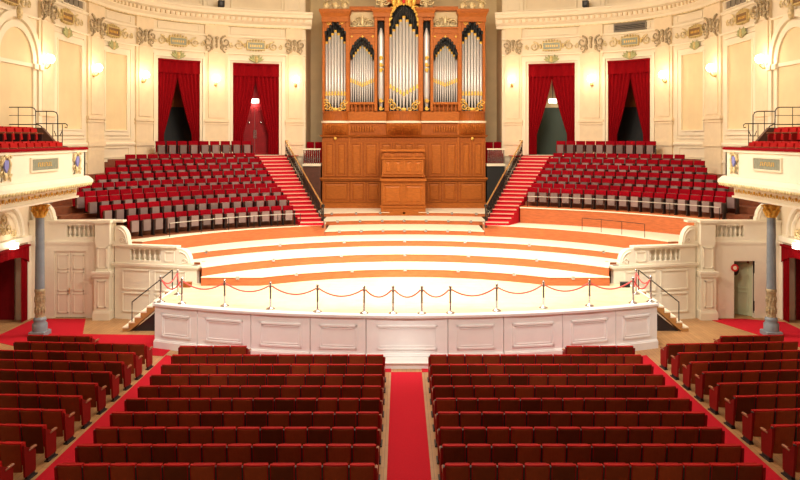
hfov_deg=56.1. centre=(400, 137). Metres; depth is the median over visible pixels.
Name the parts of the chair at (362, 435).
backrest, panel, panel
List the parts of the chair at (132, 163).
backrest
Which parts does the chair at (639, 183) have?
backrest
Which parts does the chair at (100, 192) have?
backrest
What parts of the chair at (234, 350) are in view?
panel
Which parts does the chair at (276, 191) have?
backrest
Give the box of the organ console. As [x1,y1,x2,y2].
[380,149,426,215]
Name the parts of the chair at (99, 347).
panel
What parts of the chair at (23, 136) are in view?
tip seat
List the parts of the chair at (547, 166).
backrest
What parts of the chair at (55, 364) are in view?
panel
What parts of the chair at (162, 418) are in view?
panel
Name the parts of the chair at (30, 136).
tip seat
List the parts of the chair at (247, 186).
backrest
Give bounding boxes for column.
[28,202,52,334]
[758,202,782,334]
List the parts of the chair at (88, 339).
panel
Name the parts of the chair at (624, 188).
backrest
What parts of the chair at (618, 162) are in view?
backrest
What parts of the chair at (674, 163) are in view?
backrest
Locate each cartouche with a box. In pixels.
[1,0,30,7]
[54,7,82,25]
[103,24,132,38]
[153,34,204,46]
[229,39,282,50]
[525,39,578,51]
[603,34,654,46]
[675,23,704,38]
[726,7,754,25]
[779,0,799,7]
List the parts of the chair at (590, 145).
backrest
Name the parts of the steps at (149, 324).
handrail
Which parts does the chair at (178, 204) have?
backrest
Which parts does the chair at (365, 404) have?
backrest, panel, panel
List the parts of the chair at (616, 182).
backrest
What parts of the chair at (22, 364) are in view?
panel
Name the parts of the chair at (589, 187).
backrest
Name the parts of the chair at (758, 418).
panel, panel, backrest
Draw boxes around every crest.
[0,154,12,182]
[73,151,81,173]
[729,151,737,173]
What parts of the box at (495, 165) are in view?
bench seat, rail, bench seat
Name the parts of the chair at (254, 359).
panel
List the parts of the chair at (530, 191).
backrest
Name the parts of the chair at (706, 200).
backrest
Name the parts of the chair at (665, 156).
backrest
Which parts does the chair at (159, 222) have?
backrest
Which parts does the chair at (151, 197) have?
backrest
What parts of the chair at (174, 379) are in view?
panel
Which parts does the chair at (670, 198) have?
backrest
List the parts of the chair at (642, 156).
backrest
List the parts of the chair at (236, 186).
backrest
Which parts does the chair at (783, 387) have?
backrest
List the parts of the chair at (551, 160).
backrest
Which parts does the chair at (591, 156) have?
backrest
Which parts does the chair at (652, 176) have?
backrest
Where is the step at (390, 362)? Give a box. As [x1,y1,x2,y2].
[385,357,427,368]
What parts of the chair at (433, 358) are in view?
panel, backrest, panel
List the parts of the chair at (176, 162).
backrest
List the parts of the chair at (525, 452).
panel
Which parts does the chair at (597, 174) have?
backrest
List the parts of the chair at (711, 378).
panel, backrest, panel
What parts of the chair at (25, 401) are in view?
panel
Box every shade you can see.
[325,23,345,41]
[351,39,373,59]
[377,21,384,33]
[391,5,416,34]
[423,21,429,34]
[433,39,456,59]
[462,23,481,41]
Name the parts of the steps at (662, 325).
handrail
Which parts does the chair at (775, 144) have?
tip seat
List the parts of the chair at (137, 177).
backrest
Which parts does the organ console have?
panel, panel, panel, panel, panel, moulding, moulding, panel, panel, panel, panel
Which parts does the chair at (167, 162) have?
backrest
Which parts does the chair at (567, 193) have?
backrest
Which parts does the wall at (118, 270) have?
pier moulding, wall moulding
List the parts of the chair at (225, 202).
backrest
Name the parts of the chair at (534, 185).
backrest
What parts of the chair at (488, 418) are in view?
backrest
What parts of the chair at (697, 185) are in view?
backrest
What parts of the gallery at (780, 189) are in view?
velvet rail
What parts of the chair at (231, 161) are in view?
backrest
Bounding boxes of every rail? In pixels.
[9,107,67,146]
[169,213,300,236]
[527,196,719,218]
[584,218,644,237]
[743,107,799,144]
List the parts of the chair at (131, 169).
backrest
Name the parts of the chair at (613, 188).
backrest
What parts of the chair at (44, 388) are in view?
panel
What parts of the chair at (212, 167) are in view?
backrest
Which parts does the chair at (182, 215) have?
backrest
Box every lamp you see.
[9,243,18,249]
[549,83,556,102]
[792,243,799,249]
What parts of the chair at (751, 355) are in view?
panel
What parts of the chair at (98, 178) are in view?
backrest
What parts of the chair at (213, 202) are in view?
backrest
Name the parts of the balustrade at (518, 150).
newel post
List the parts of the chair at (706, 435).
panel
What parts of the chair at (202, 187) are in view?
backrest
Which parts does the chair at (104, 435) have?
panel, panel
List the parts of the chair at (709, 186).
backrest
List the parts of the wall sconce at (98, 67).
globe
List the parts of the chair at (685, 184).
backrest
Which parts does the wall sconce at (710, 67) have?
globe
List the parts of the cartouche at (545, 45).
frame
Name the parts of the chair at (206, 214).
backrest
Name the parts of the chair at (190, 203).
backrest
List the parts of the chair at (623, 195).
backrest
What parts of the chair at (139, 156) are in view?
backrest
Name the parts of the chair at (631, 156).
backrest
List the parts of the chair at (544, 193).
backrest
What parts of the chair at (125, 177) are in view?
backrest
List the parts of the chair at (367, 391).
backrest, panel, panel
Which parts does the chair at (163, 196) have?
backrest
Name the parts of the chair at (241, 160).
backrest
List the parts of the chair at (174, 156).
backrest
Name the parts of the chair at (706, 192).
backrest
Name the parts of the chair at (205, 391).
panel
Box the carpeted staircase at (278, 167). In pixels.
[244,155,322,225]
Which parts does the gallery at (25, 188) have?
velvet rail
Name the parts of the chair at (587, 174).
backrest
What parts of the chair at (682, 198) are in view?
backrest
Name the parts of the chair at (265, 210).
backrest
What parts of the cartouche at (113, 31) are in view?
frame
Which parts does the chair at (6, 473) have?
panel, armrest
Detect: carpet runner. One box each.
[0,319,169,355]
[35,355,170,479]
[387,372,430,479]
[641,355,782,479]
[712,319,799,346]
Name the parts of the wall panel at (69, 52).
inset panel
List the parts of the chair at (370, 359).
backrest, panel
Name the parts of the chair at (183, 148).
backrest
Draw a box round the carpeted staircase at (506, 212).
[485,155,563,225]
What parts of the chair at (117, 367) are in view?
backrest, panel, panel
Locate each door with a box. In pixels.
[0,259,15,319]
[55,251,85,316]
[164,76,191,155]
[243,82,267,154]
[537,81,566,154]
[617,77,642,155]
[734,261,754,315]
[795,258,799,319]
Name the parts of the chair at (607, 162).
backrest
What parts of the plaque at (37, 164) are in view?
panel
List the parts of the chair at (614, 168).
backrest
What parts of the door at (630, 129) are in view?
lintel panel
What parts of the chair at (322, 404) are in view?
backrest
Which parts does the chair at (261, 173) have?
backrest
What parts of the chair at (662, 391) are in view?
panel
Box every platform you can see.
[49,157,325,247]
[483,157,760,262]
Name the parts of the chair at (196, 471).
panel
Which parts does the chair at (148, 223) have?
backrest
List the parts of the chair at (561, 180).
backrest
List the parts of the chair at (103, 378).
backrest, panel, panel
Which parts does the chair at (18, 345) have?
panel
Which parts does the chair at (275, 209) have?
backrest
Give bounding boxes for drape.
[21,258,26,321]
[158,72,177,155]
[178,73,199,153]
[233,76,255,154]
[255,76,278,154]
[529,76,551,154]
[551,76,574,154]
[608,73,630,153]
[630,72,649,153]
[783,258,788,321]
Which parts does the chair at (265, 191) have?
backrest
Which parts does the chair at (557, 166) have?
backrest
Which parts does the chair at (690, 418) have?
panel, panel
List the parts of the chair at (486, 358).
panel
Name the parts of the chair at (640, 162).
backrest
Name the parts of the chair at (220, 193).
backrest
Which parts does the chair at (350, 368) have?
panel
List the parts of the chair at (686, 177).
backrest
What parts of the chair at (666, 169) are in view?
backrest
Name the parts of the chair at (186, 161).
backrest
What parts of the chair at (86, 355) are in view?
panel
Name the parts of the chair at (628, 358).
panel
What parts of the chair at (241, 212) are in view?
backrest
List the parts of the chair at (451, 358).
backrest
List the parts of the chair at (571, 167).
backrest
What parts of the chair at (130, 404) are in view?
panel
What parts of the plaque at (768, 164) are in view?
panel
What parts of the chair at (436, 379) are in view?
panel, backrest, panel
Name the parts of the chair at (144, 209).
backrest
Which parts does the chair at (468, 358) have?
panel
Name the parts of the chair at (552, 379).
backrest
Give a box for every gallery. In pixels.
[0,128,92,211]
[717,128,799,208]
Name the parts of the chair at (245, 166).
backrest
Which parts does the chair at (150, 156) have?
backrest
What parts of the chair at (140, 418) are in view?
panel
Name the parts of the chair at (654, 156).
backrest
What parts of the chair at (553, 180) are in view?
backrest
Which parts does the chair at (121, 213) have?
backrest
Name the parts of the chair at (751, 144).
tip seat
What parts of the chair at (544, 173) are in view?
backrest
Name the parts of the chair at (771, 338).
panel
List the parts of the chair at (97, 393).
backrest, panel, panel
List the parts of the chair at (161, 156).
backrest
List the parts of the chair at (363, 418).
backrest, panel, panel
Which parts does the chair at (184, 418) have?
panel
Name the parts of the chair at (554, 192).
backrest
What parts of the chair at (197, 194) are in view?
backrest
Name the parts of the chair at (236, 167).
backrest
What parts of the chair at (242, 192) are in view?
backrest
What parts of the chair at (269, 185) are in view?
backrest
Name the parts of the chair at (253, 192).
backrest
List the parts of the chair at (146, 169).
backrest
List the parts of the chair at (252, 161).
backrest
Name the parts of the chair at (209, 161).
backrest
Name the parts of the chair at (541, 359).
panel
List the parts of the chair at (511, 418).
panel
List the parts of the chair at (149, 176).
backrest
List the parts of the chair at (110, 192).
backrest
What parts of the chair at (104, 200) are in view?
backrest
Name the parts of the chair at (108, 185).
backrest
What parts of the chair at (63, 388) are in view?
panel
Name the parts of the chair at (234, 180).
backrest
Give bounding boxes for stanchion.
[157,276,164,302]
[174,269,180,294]
[178,277,185,304]
[220,279,228,306]
[266,281,274,309]
[313,284,321,312]
[360,285,367,313]
[389,286,397,314]
[417,285,425,314]
[446,285,454,313]
[492,283,500,311]
[539,281,547,308]
[585,279,593,306]
[629,277,636,303]
[634,269,639,294]
[646,276,654,302]
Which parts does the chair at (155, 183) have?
backrest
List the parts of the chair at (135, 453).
panel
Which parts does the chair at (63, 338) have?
panel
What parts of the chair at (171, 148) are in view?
backrest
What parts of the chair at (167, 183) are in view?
backrest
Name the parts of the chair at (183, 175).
backrest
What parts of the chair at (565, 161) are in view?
backrest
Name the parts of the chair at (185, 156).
backrest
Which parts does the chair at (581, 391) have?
panel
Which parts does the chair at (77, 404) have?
backrest, panel, panel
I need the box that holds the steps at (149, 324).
[122,270,175,331]
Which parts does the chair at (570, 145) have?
backrest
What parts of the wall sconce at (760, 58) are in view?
globe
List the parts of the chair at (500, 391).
panel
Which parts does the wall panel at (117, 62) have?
inset panel, moulding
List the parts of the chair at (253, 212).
backrest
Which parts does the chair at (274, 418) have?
panel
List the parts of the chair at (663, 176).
backrest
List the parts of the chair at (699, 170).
backrest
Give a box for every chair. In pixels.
[0,126,11,141]
[0,132,3,141]
[0,142,14,148]
[0,350,14,358]
[0,359,16,368]
[0,369,18,380]
[0,381,19,393]
[0,394,20,407]
[0,408,21,423]
[0,423,23,441]
[0,441,37,479]
[0,461,14,479]
[2,126,20,141]
[5,142,22,148]
[10,126,27,140]
[13,141,25,147]
[13,341,31,349]
[14,350,32,359]
[15,359,33,369]
[17,369,36,380]
[17,381,39,393]
[18,127,35,140]
[18,394,41,408]
[19,408,42,424]
[20,424,57,461]
[21,141,33,147]
[26,127,42,140]
[27,335,43,341]
[29,141,46,147]
[30,341,46,350]
[31,350,48,359]
[33,360,51,369]
[35,370,55,381]
[37,141,54,147]
[37,381,57,394]
[38,395,61,408]
[41,409,75,444]
[43,335,59,341]
[45,141,58,147]
[46,342,63,350]
[48,351,66,359]
[51,360,70,370]
[52,141,62,146]
[54,370,73,381]
[54,463,83,479]
[56,382,78,394]
[59,335,75,341]
[59,395,91,428]
[62,342,80,350]
[65,351,83,360]
[69,360,87,370]
[72,192,87,212]
[72,371,92,382]
[75,335,98,342]
[75,443,102,463]
[76,382,106,414]
[79,185,93,191]
[79,342,95,351]
[81,463,110,479]
[82,351,99,360]
[84,191,96,200]
[84,197,100,217]
[86,361,105,370]
[91,183,105,190]
[91,371,120,401]
[93,427,119,443]
[95,175,109,187]
[95,343,112,351]
[96,190,108,199]
[96,196,112,208]
[99,205,115,218]
[99,352,117,360]
[100,443,127,463]
[103,182,117,191]
[104,361,131,390]
[105,167,119,178]
[107,174,121,186]
[108,189,120,199]
[108,463,136,479]
[109,195,124,206]
[109,411,133,426]
[112,204,127,224]
[112,343,129,351]
[114,181,128,193]
[115,160,128,171]
[117,167,130,180]
[117,352,142,379]
[117,427,142,443]
[119,174,133,181]
[119,189,132,198]
[121,194,135,205]
[124,203,139,218]
[124,398,147,411]
[125,154,138,164]
[125,443,151,463]
[126,181,140,188]
[126,215,142,236]
[127,160,140,167]
[128,343,153,369]
[129,167,142,177]
[131,173,145,183]
[131,188,144,197]
[132,193,147,202]
[132,411,155,426]
[135,463,162,479]
[136,154,149,159]
[136,202,150,215]
[137,385,159,397]
[138,160,151,172]
[138,180,151,189]
[139,214,154,234]
[140,166,153,172]
[141,426,165,444]
[143,173,156,184]
[143,188,155,192]
[144,193,159,205]
[146,398,168,412]
[148,154,160,165]
[148,201,162,213]
[150,160,162,165]
[150,180,163,191]
[150,374,170,385]
[150,444,176,464]
[151,213,166,233]
[152,166,165,177]
[154,187,167,195]
[155,141,167,153]
[155,172,168,180]
[155,411,178,427]
[156,192,170,205]
[158,385,179,397]
[159,154,171,163]
[160,200,174,212]
[161,159,173,169]
[161,179,174,188]
[161,364,180,373]
[161,463,189,479]
[163,212,178,232]
[164,166,176,176]
[165,427,189,444]
[166,141,178,153]
[166,172,179,183]
[166,186,179,195]
[167,398,189,411]
[168,191,182,204]
[169,374,189,385]
[170,154,182,158]
[171,354,189,363]
[172,159,184,171]
[172,200,186,211]
[173,179,186,186]
[175,165,187,176]
[175,211,190,231]
[176,444,201,463]
[177,141,189,153]
[177,186,190,191]
[177,411,200,426]
[178,172,190,183]
[178,346,195,354]
[178,385,199,397]
[179,364,198,373]
[180,191,193,204]
[181,154,193,163]
[183,199,197,210]
[184,159,195,169]
[184,179,196,190]
[187,165,199,175]
[187,210,201,230]
[188,141,199,153]
[188,398,210,411]
[188,427,212,444]
[188,463,215,479]
[189,171,202,178]
[189,186,199,190]
[189,354,206,363]
[189,374,208,385]
[191,190,204,198]
[192,154,203,162]
[195,159,206,169]
[195,178,208,188]
[195,198,209,213]
[195,346,212,355]
[198,165,209,175]
[198,364,216,374]
[199,141,210,153]
[199,209,213,229]
[199,385,219,398]
[200,185,213,194]
[200,411,222,427]
[201,171,213,182]
[201,443,226,464]
[203,153,214,162]
[203,190,216,202]
[206,159,217,168]
[206,354,224,364]
[207,178,219,184]
[207,198,220,212]
[208,374,227,385]
[209,165,221,177]
[210,141,221,152]
[210,398,231,412]
[211,185,221,189]
[211,209,225,228]
[212,171,224,181]
[212,346,229,354]
[212,427,235,445]
[213,153,224,162]
[214,189,227,202]
[215,463,241,479]
[216,364,235,374]
[217,159,228,170]
[218,178,230,188]
[219,197,231,210]
[219,385,239,398]
[220,165,232,174]
[221,141,231,152]
[222,184,232,193]
[222,411,244,428]
[223,208,237,227]
[224,153,235,162]
[224,171,235,183]
[224,354,241,363]
[226,189,238,201]
[226,443,251,464]
[227,374,246,386]
[228,158,239,170]
[229,177,241,188]
[229,346,250,355]
[230,197,243,211]
[231,141,242,152]
[231,164,243,174]
[231,398,252,412]
[234,184,244,195]
[235,153,245,162]
[235,170,246,183]
[235,207,248,226]
[235,364,253,374]
[236,427,259,445]
[237,189,249,201]
[239,158,249,169]
[239,385,259,398]
[240,177,252,187]
[241,463,268,479]
[242,141,252,152]
[242,164,253,174]
[242,196,254,210]
[242,354,259,364]
[244,411,266,427]
[245,153,256,163]
[245,184,254,192]
[246,170,257,183]
[247,207,260,225]
[247,374,265,386]
[248,188,261,200]
[249,158,260,169]
[251,177,262,187]
[251,443,275,464]
[252,398,273,412]
[253,164,264,174]
[253,364,271,375]
[254,196,266,210]
[256,183,265,192]
[257,170,268,182]
[259,206,272,225]
[259,385,279,398]
[259,427,282,445]
[260,188,272,200]
[260,354,277,364]
[262,177,273,187]
[265,196,277,209]
[266,374,285,386]
[267,183,276,195]
[267,411,289,428]
[268,463,294,479]
[271,188,282,199]
[271,206,283,224]
[272,364,290,374]
[274,398,294,412]
[276,444,300,464]
[277,195,289,209]
[277,354,294,364]
[280,385,299,398]
[283,205,295,224]
[283,427,306,445]
[285,374,304,386]
[289,411,311,427]
[290,364,308,374]
[295,354,312,364]
[295,398,315,412]
[295,463,321,479]
[300,385,319,399]
[301,444,325,464]
[305,374,323,386]
[307,427,329,445]
[309,364,326,374]
[312,411,333,428]
[313,354,329,364]
[316,398,337,412]
[320,385,340,398]
[321,463,347,479]
[324,374,342,386]
[326,444,350,464]
[327,364,345,374]
[330,354,347,364]
[330,427,353,445]
[334,411,355,428]
[337,398,358,413]
[340,385,360,398]
[343,374,362,386]
[346,364,363,374]
[348,354,365,364]
[348,463,377,479]
[351,444,379,479]
[354,427,380,464]
[356,411,382,446]
[359,398,382,431]
[361,385,383,417]
[363,374,384,404]
[364,364,385,392]
[366,354,385,381]
[427,354,446,381]
[428,364,448,392]
[430,374,450,404]
[431,385,452,417]
[432,398,455,431]
[434,411,458,446]
[436,427,461,463]
[438,444,465,479]
[441,463,469,479]
[447,354,463,364]
[449,364,466,374]
[451,374,469,386]
[453,385,472,398]
[456,398,476,412]
[459,411,480,427]
[462,427,485,445]
[464,354,481,364]
[465,444,490,464]
[467,364,485,374]
[470,374,488,386]
[470,463,496,479]
[473,385,493,398]
[477,398,497,412]
[481,411,503,427]
[482,354,499,364]
[485,364,503,374]
[485,427,508,445]
[489,374,508,386]
[490,444,515,464]
[493,385,513,398]
[496,463,522,479]
[498,398,519,412]
[500,354,516,364]
[503,411,525,427]
[504,364,522,374]
[509,374,527,386]
[509,426,532,445]
[514,385,533,398]
[515,443,540,464]
[517,354,534,364]
[519,398,540,412]
[522,364,540,374]
[523,463,549,479]
[526,411,547,427]
[527,188,538,206]
[528,374,546,386]
[532,183,541,195]
[533,427,556,445]
[534,385,553,398]
[535,354,552,364]
[536,177,546,187]
[538,188,549,206]
[540,444,565,464]
[541,170,551,180]
[541,364,558,374]
[541,398,561,412]
[543,183,552,192]
[545,164,554,175]
[547,177,557,187]
[547,374,566,386]
[548,411,570,428]
[549,158,558,167]
[549,463,576,479]
[550,188,560,207]
[552,170,561,180]
[553,153,563,163]
[553,354,569,364]
[554,184,563,192]
[554,385,574,398]
[555,164,565,174]
[556,141,565,152]
[556,427,579,445]
[558,177,568,188]
[559,364,577,374]
[560,158,569,168]
[561,189,572,207]
[562,170,572,181]
[562,346,582,355]
[562,398,583,412]
[564,153,573,163]
[565,184,574,197]
[565,444,590,464]
[566,141,575,156]
[566,164,575,174]
[566,374,585,385]
[569,177,579,188]
[570,354,587,363]
[570,411,592,427]
[571,158,580,168]
[572,189,583,208]
[573,171,583,181]
[574,385,594,398]
[575,153,584,162]
[576,141,585,156]
[576,164,586,174]
[576,184,586,193]
[576,463,602,479]
[578,364,595,374]
[580,178,590,184]
[580,427,603,445]
[581,159,591,168]
[582,346,599,355]
[583,171,593,181]
[583,398,604,412]
[584,189,595,208]
[585,153,595,162]
[586,141,595,156]
[586,374,604,385]
[587,165,596,170]
[587,185,597,198]
[588,354,605,364]
[590,444,615,463]
[591,178,601,189]
[592,159,602,164]
[593,411,615,427]
[594,171,604,182]
[595,141,605,153]
[595,190,606,209]
[595,385,614,398]
[596,153,606,162]
[596,364,614,374]
[597,165,607,171]
[599,185,608,190]
[599,346,615,354]
[602,178,612,189]
[603,159,613,169]
[603,427,627,444]
[603,463,629,479]
[604,398,625,412]
[605,141,615,153]
[605,171,615,179]
[605,374,624,385]
[606,354,623,363]
[607,154,617,162]
[607,190,618,210]
[608,165,618,175]
[610,186,620,195]
[613,179,624,187]
[614,159,624,169]
[614,364,632,374]
[615,141,625,153]
[615,385,635,397]
[615,411,637,427]
[615,444,640,464]
[616,172,626,183]
[616,346,634,354]
[618,154,628,163]
[619,165,628,176]
[619,191,630,210]
[621,186,632,195]
[623,354,642,363]
[624,374,643,385]
[625,141,635,153]
[625,159,636,168]
[625,179,635,190]
[626,398,646,411]
[627,172,637,183]
[627,427,650,444]
[629,154,639,165]
[629,166,639,171]
[629,463,655,479]
[630,192,642,211]
[633,186,643,193]
[633,364,653,374]
[635,385,655,397]
[636,141,645,153]
[636,179,646,188]
[637,159,647,166]
[637,411,659,426]
[638,172,648,181]
[640,154,650,165]
[640,166,650,172]
[640,443,665,463]
[642,192,653,212]
[644,187,655,192]
[644,374,664,384]
[646,141,656,153]
[647,180,658,191]
[647,398,668,411]
[648,160,658,166]
[649,173,659,184]
[651,154,662,163]
[651,166,661,172]
[651,427,674,444]
[654,193,665,213]
[655,385,677,397]
[656,188,666,193]
[656,463,682,479]
[659,160,670,167]
[659,180,669,192]
[659,343,683,369]
[660,173,670,183]
[660,411,682,426]
[662,166,672,177]
[663,154,673,166]
[665,444,690,463]
[666,193,677,214]
[668,188,678,193]
[668,398,691,411]
[670,181,681,192]
[670,352,695,379]
[671,160,681,170]
[671,173,682,181]
[673,167,684,173]
[674,154,685,164]
[674,427,698,444]
[678,194,689,215]
[679,189,690,194]
[682,160,693,171]
[682,181,693,190]
[682,361,707,390]
[682,411,707,426]
[682,463,709,479]
[683,174,693,186]
[683,343,699,351]
[685,167,695,174]
[690,195,701,216]
[690,444,716,463]
[691,189,702,195]
[693,182,705,190]
[694,161,704,167]
[694,174,705,183]
[694,371,721,401]
[695,352,712,360]
[696,167,707,174]
[698,427,724,443]
[700,343,716,351]
[702,196,714,217]
[703,190,714,198]
[705,175,717,186]
[705,182,716,191]
[707,361,725,370]
[708,382,737,414]
[709,462,735,479]
[712,351,729,360]
[713,335,736,342]
[714,197,726,218]
[715,191,727,212]
[715,444,743,463]
[716,342,732,351]
[717,183,729,193]
[721,371,740,382]
[724,395,754,428]
[726,360,743,370]
[727,192,739,213]
[729,351,746,360]
[732,342,748,350]
[735,463,765,479]
[736,382,756,394]
[737,335,752,341]
[740,370,758,381]
[741,141,758,146]
[741,409,774,444]
[743,360,761,370]
[746,350,763,359]
[749,342,765,350]
[752,141,765,147]
[752,335,767,341]
[754,395,775,408]
[755,141,773,147]
[756,382,776,394]
[758,370,777,381]
[759,424,795,461]
[761,360,779,369]
[762,141,781,147]
[763,350,780,359]
[765,341,781,350]
[767,127,784,140]
[768,334,783,341]
[770,141,790,147]
[773,408,795,424]
[774,127,792,140]
[774,394,796,408]
[775,381,795,393]
[777,369,796,380]
[778,141,798,147]
[779,359,797,369]
[780,350,797,359]
[781,341,797,349]
[781,441,799,479]
[782,127,799,140]
[787,142,799,148]
[790,128,799,141]
[794,408,799,423]
[794,424,799,441]
[795,369,799,380]
[795,381,799,393]
[795,394,799,407]
[796,359,799,368]
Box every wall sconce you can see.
[43,54,54,68]
[92,64,102,76]
[141,71,149,82]
[214,75,219,85]
[293,76,298,86]
[508,76,514,86]
[587,75,593,85]
[658,71,666,82]
[706,64,716,76]
[755,54,766,68]
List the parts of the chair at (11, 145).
tip seat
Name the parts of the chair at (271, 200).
backrest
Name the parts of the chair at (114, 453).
panel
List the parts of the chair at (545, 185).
backrest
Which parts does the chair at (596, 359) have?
panel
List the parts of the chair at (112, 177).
backrest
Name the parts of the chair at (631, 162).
backrest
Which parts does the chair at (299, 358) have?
panel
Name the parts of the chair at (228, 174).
backrest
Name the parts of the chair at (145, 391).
backrest, panel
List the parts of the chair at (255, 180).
backrest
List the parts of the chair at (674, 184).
backrest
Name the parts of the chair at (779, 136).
panel, tip seat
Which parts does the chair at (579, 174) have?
backrest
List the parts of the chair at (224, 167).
backrest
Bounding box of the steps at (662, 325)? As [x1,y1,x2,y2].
[637,270,688,331]
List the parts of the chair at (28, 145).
tip seat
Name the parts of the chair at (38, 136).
tip seat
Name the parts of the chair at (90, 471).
panel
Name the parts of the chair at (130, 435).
backrest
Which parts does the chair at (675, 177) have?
backrest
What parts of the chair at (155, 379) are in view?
panel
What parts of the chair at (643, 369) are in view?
panel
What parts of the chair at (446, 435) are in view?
panel, backrest, panel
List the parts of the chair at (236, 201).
backrest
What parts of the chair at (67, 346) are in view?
panel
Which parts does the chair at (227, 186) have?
backrest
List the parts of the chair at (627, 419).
panel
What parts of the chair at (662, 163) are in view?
backrest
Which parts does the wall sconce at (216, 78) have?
globe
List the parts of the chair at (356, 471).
panel, panel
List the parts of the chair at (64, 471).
panel, panel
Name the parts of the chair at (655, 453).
panel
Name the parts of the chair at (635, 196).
backrest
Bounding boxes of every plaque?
[30,156,58,172]
[752,156,782,172]
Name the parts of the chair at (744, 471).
panel, panel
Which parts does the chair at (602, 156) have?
backrest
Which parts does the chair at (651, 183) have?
backrest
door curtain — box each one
[0,244,30,321]
[158,58,200,155]
[233,63,278,154]
[528,63,574,154]
[607,58,649,153]
[780,244,799,321]
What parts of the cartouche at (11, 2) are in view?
frame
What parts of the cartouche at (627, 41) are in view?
frame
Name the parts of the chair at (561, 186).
backrest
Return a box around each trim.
[0,1,305,56]
[0,5,43,127]
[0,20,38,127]
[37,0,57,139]
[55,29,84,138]
[59,0,281,35]
[63,142,135,162]
[83,0,312,29]
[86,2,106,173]
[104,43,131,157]
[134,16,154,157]
[153,50,204,155]
[163,0,282,10]
[203,0,229,156]
[228,55,285,154]
[284,0,303,155]
[495,0,726,29]
[502,1,785,56]
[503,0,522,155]
[522,55,579,154]
[524,0,644,10]
[526,0,750,35]
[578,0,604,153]
[602,50,654,155]
[653,16,673,157]
[673,142,747,162]
[676,44,703,157]
[702,2,722,173]
[724,29,754,138]
[752,0,772,140]
[766,5,799,127]
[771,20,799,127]
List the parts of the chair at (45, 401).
panel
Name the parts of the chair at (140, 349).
backrest, panel, panel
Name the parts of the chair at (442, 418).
panel, backrest, panel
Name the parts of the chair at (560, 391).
backrest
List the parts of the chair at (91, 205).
backrest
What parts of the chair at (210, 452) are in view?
panel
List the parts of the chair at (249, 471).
panel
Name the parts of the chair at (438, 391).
panel, backrest, panel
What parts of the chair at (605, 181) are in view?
backrest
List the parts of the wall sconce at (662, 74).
globe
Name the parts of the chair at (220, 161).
backrest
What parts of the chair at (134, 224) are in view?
backrest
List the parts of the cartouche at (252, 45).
frame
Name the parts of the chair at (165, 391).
panel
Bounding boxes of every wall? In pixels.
[0,0,304,319]
[28,204,200,319]
[305,0,501,228]
[502,0,799,319]
[609,203,781,319]
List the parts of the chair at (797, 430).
panel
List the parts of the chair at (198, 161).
backrest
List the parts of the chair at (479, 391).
panel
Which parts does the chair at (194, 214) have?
backrest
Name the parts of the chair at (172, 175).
backrest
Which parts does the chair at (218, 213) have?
backrest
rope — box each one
[162,280,180,289]
[183,281,222,289]
[226,283,268,291]
[271,285,315,294]
[319,288,362,296]
[365,290,391,297]
[394,290,420,297]
[423,289,448,297]
[452,287,494,296]
[498,285,542,293]
[545,283,587,291]
[591,280,631,289]
[634,280,649,288]
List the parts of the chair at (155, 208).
backrest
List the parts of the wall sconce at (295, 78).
globe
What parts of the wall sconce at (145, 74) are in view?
globe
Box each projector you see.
[218,0,224,6]
[582,0,588,7]
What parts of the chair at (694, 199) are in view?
backrest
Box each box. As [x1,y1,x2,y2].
[183,282,191,287]
[302,142,321,208]
[486,142,504,208]
[620,282,629,287]
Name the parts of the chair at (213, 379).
backrest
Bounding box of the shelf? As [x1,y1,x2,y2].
[349,121,458,122]
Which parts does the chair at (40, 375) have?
panel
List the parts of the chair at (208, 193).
backrest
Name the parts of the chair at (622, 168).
backrest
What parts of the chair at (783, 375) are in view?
panel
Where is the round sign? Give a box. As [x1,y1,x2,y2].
[731,264,738,270]
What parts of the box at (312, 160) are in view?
bench seat, rail, bench seat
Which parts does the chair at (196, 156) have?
backrest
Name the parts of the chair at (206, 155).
backrest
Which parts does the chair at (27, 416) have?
panel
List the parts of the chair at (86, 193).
backrest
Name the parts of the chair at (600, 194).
backrest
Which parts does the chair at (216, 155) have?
backrest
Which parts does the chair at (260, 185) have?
backrest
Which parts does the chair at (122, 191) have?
backrest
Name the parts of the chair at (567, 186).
backrest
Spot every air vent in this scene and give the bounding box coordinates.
[61,0,84,10]
[614,21,646,31]
[724,0,747,10]
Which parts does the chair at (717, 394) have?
panel, backrest, panel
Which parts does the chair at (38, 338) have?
panel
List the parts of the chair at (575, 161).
backrest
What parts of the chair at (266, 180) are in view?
backrest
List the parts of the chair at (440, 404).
panel, backrest, panel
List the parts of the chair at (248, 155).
backrest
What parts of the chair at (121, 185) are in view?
backrest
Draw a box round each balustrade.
[285,140,324,227]
[484,140,522,227]
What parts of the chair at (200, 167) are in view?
backrest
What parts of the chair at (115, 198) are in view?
backrest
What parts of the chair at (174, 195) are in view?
backrest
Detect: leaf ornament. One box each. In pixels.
[63,26,72,37]
[109,40,118,49]
[171,50,185,58]
[248,55,263,62]
[544,55,558,62]
[622,50,636,58]
[689,40,699,49]
[736,26,746,37]
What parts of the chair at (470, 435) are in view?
backrest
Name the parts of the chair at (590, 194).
backrest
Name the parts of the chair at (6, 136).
tip seat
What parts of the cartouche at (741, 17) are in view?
frame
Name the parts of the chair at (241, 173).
backrest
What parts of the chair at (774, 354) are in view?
panel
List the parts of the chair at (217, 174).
backrest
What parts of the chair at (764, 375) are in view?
backrest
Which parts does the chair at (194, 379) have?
panel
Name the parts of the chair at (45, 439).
panel, backrest, panel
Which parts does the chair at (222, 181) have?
backrest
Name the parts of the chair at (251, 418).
panel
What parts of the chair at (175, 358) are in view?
panel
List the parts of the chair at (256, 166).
backrest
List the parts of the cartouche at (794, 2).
frame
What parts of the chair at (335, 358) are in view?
panel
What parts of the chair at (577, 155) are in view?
backrest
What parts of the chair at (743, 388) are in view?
backrest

